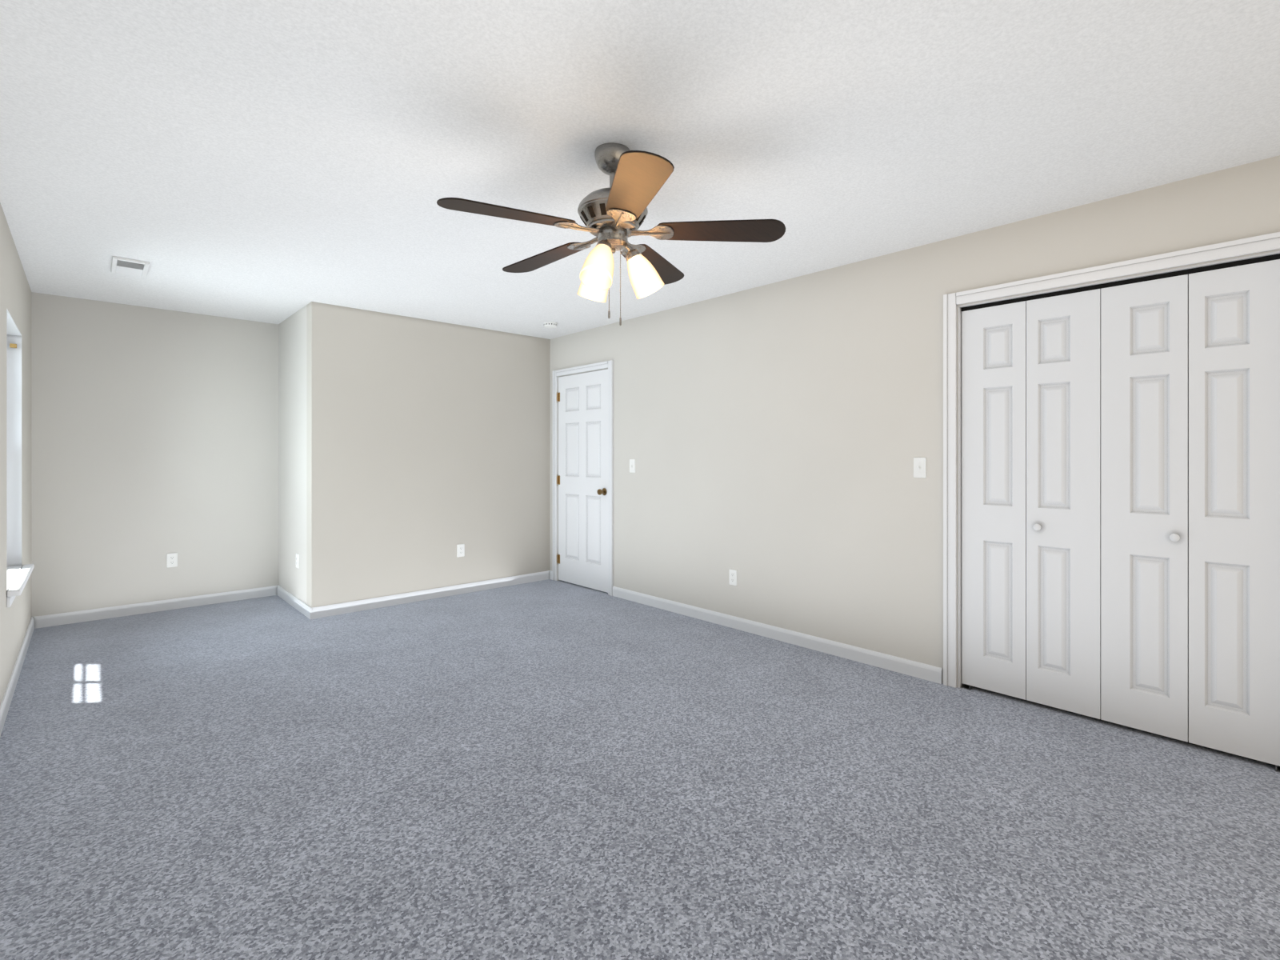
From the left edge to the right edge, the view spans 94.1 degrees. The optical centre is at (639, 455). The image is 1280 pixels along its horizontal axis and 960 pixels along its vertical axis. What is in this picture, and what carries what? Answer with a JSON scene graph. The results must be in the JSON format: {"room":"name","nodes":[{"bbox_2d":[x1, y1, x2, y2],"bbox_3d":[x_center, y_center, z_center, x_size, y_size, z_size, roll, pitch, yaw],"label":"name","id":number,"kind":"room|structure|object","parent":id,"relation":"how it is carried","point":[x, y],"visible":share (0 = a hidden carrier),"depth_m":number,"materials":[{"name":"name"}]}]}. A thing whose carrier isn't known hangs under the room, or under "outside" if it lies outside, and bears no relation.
{"room":"empty bedroom","nodes":[
{"label":"empty bedroom","id":0,"kind":"room"},
{"bbox_2d":[0,202,31,705],"bbox_3d":[-1.773,0.035,1.367,0.140,2.440,8.195,0,0,-43],"label":"wall","id":1,"kind":"structure","parent":0,"point":[15,291],"depth_m":3.27,"materials":[{"name":"beige paint"}]},
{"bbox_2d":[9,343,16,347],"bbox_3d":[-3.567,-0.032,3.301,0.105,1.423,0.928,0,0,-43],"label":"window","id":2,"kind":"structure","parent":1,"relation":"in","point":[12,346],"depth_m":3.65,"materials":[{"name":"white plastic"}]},
{"bbox_2d":[6,308,34,607],"bbox_3d":[-3.518,0.010,3.346,0.116,1.510,1.000,0,0,-43],"label":"window","id":3,"kind":"structure","parent":1,"relation":"in","point":[18,575],"depth_m":3.66,"materials":[{"name":"white wood"}]},
{"bbox_2d":[31,292,278,619],"bbox_3d":[-3.833,0.035,4.948,1.702,2.440,0.140,0,0,-43],"label":"wall","id":4,"kind":"structure","parent":0,"point":[154,431],"depth_m":4.76,"materials":[{"name":"beige paint"}]},
{"bbox_2d":[166,552,177,567],"bbox_3d":[-3.818,0.853,4.862,0.072,0.116,0.008,0,0,-43],"label":"alcove outlet","id":5,"kind":"object","parent":4,"relation":"attached to","point":[171,558],"visible":1,"depth_m":4.86,"materials":[{"name":"white plastic"}]},
{"bbox_2d":[278,305,306,603],"bbox_3d":[-2.891,0.035,5.080,0.140,2.440,0.948,0,0,-43],"label":"wall jog","id":6,"kind":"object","parent":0,"point":[292,331],"visible":0.5,"depth_m":4.99,"materials":[{"name":"beige paint"}]},
{"bbox_2d":[296,553,298,567],"bbox_3d":[-2.812,0.864,4.885,0.008,0.116,0.072,0,0,-43],"label":"outlet","id":7,"kind":"object","parent":6,"relation":"attached to","point":[297,554],"visible":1,"depth_m":4.87,"materials":[{"name":"white plastic"}]},
{"bbox_2d":[306,301,550,607],"bbox_3d":[-1.768,0.035,5.377,2.192,2.440,0.140,0,0,-43],"label":"wall","id":8,"kind":"structure","parent":0,"point":[426,438],"depth_m":5.14,"materials":[{"name":"beige paint"}]},
{"bbox_2d":[456,544,464,556],"bbox_3d":[-1.625,0.862,5.409,0.072,0.116,0.008,0,0,-43],"label":"outlet","id":9,"kind":"object","parent":8,"relation":"attached to","point":[460,547],"visible":1,"depth_m":5.41,"materials":[{"name":"white plastic"}]},
{"bbox_2d":[0,579,1279,959],"bbox_3d":[-0.344,1.315,2.689,4.033,0.120,8.195,0,0,-43],"label":"floor","id":10,"kind":"structure","parent":0,"point":[549,769],"depth_m":2.12,"materials":[{"name":"grey carpet"}]},
{"bbox_2d":[0,0,1279,339],"bbox_3d":[-0.344,-1.245,2.689,4.033,0.120,8.195,0,0,-43],"label":"ceiling","id":11,"kind":"structure","parent":0,"point":[266,160],"depth_m":2.14,"materials":[{"name":"white paint"}]},
{"bbox_2d":[111,256,149,277],"bbox_3d":[-3.189,-1.177,3.725,0.170,0.016,0.370,0,0,-43],"label":"ceiling vent","id":12,"kind":"object","parent":11,"relation":"in","point":[123,266],"visible":1,"depth_m":3.70,"materials":[{"name":"white metal"}]},
{"bbox_2d":[543,321,557,327],"bbox_3d":[-0.802,-1.164,5.336,0.128,0.042,0.128,0,0,-43],"label":"smoke detector","id":13,"kind":"object","parent":11,"relation":"attached to","point":[546,324],"visible":1,"depth_m":5.29,"materials":[{"name":"white plastic"}]},
{"bbox_2d":[436,142,785,325],"bbox_3d":[-0.144,-0.840,2.342,1.264,0.690,1.242,0,0,-43],"label":"ceiling fan","id":14,"kind":"object","parent":11,"relation":"hanging from","point":[614,214],"depth_m":2.25,"materials":[{"name":"brown wood"}]},
{"bbox_2d":[550,155,1279,767],"bbox_3d":[1.454,0.035,3.613,0.140,2.440,7.107,0,0,-43],"label":"wall","id":15,"kind":"structure","parent":0,"point":[774,433],"depth_m":3.80,"materials":[{"name":"beige paint"}]},
{"bbox_2d":[0,570,942,736],"bbox_3d":[-0.344,1.213,2.689,3.753,0.085,7.915,0,0,-43],"label":"baseboard","id":16,"kind":"structure","parent":15,"relation":"attached to","point":[927,672],"depth_m":4.60,"materials":[{"name":"white wood"}]},
{"bbox_2d":[556,368,607,592],"bbox_3d":[-0.565,0.229,5.669,0.108,2.028,0.803,0,0,-43],"label":"entry door","id":17,"kind":"structure","parent":15,"relation":"in","point":[582,398],"depth_m":5.67,"materials":[{"name":"white paint"}]},
{"bbox_2d":[552,360,613,595],"bbox_3d":[-0.560,0.201,5.668,0.022,2.108,0.930,0,0,-43],"label":"door frame","id":18,"kind":"structure","parent":15,"relation":"attached to","point":[608,364],"depth_m":5.52,"materials":[{"name":"white wood"}]},
{"bbox_2d":[629,459,635,472],"bbox_3d":[-0.070,0.090,5.143,0.018,0.116,0.072,0,0,-43],"label":"light switch","id":19,"kind":"object","parent":15,"relation":"attached to","point":[632,462],"visible":1,"depth_m":5.14,"materials":[{"name":"white plastic"}]},
{"bbox_2d":[728,568,737,585],"bbox_3d":[0.677,0.888,4.342,0.008,0.116,0.072,0,0,-43],"label":"outlet","id":20,"kind":"object","parent":15,"relation":"attached to","point":[733,574],"visible":1,"depth_m":4.34,"materials":[{"name":"white plastic"}]},
{"bbox_2d":[913,457,926,477],"bbox_3d":[1.577,0.068,3.363,0.018,0.116,0.072,0,0,-43],"label":"light switch","id":21,"kind":"object","parent":15,"relation":"attached to","point":[919,463],"visible":1,"depth_m":3.36,"materials":[{"name":"white plastic"}]},
{"bbox_2d":[961,300,1026,699],"bbox_3d":[1.857,0.221,3.128,0.034,2.025,0.299,0,0,-43],"label":"closet door","id":22,"kind":"structure","parent":15,"relation":"in","point":[994,338],"depth_m":3.11,"materials":[{"name":"white paint"}]},
{"bbox_2d":[1026,288,1100,719],"bbox_3d":[2.051,0.221,2.896,0.064,2.025,0.299,0,0,-43],"label":"closet door","id":23,"kind":"structure","parent":15,"relation":"in","point":[1063,332],"depth_m":2.89,"materials":[{"name":"white paint"}]},
{"bbox_2d":[943,232,1279,771],"bbox_3d":[2.155,0.188,2.787,0.092,2.135,1.372,0,0,-43],"label":"trim","id":24,"kind":"structure","parent":15,"relation":"attached to","point":[1270,242],"depth_m":3.22,"materials":[{"name":"white paint"}]},
{"bbox_2d":[1100,274,1188,742],"bbox_3d":[2.256,0.221,2.675,0.064,2.025,0.299,0,0,-43],"label":"closet door","id":25,"kind":"structure","parent":15,"relation":"in","point":[1145,325],"depth_m":2.67,"materials":[{"name":"white paint"}]},
{"bbox_2d":[1188,259,1279,766],"bbox_3d":[2.473,0.221,2.463,0.034,2.025,0.299,0,0,-43],"label":"closet door","id":26,"kind":"structure","parent":15,"relation":"in","point":[1234,311],"depth_m":2.46,"materials":[{"name":"white paint"}]}
]}

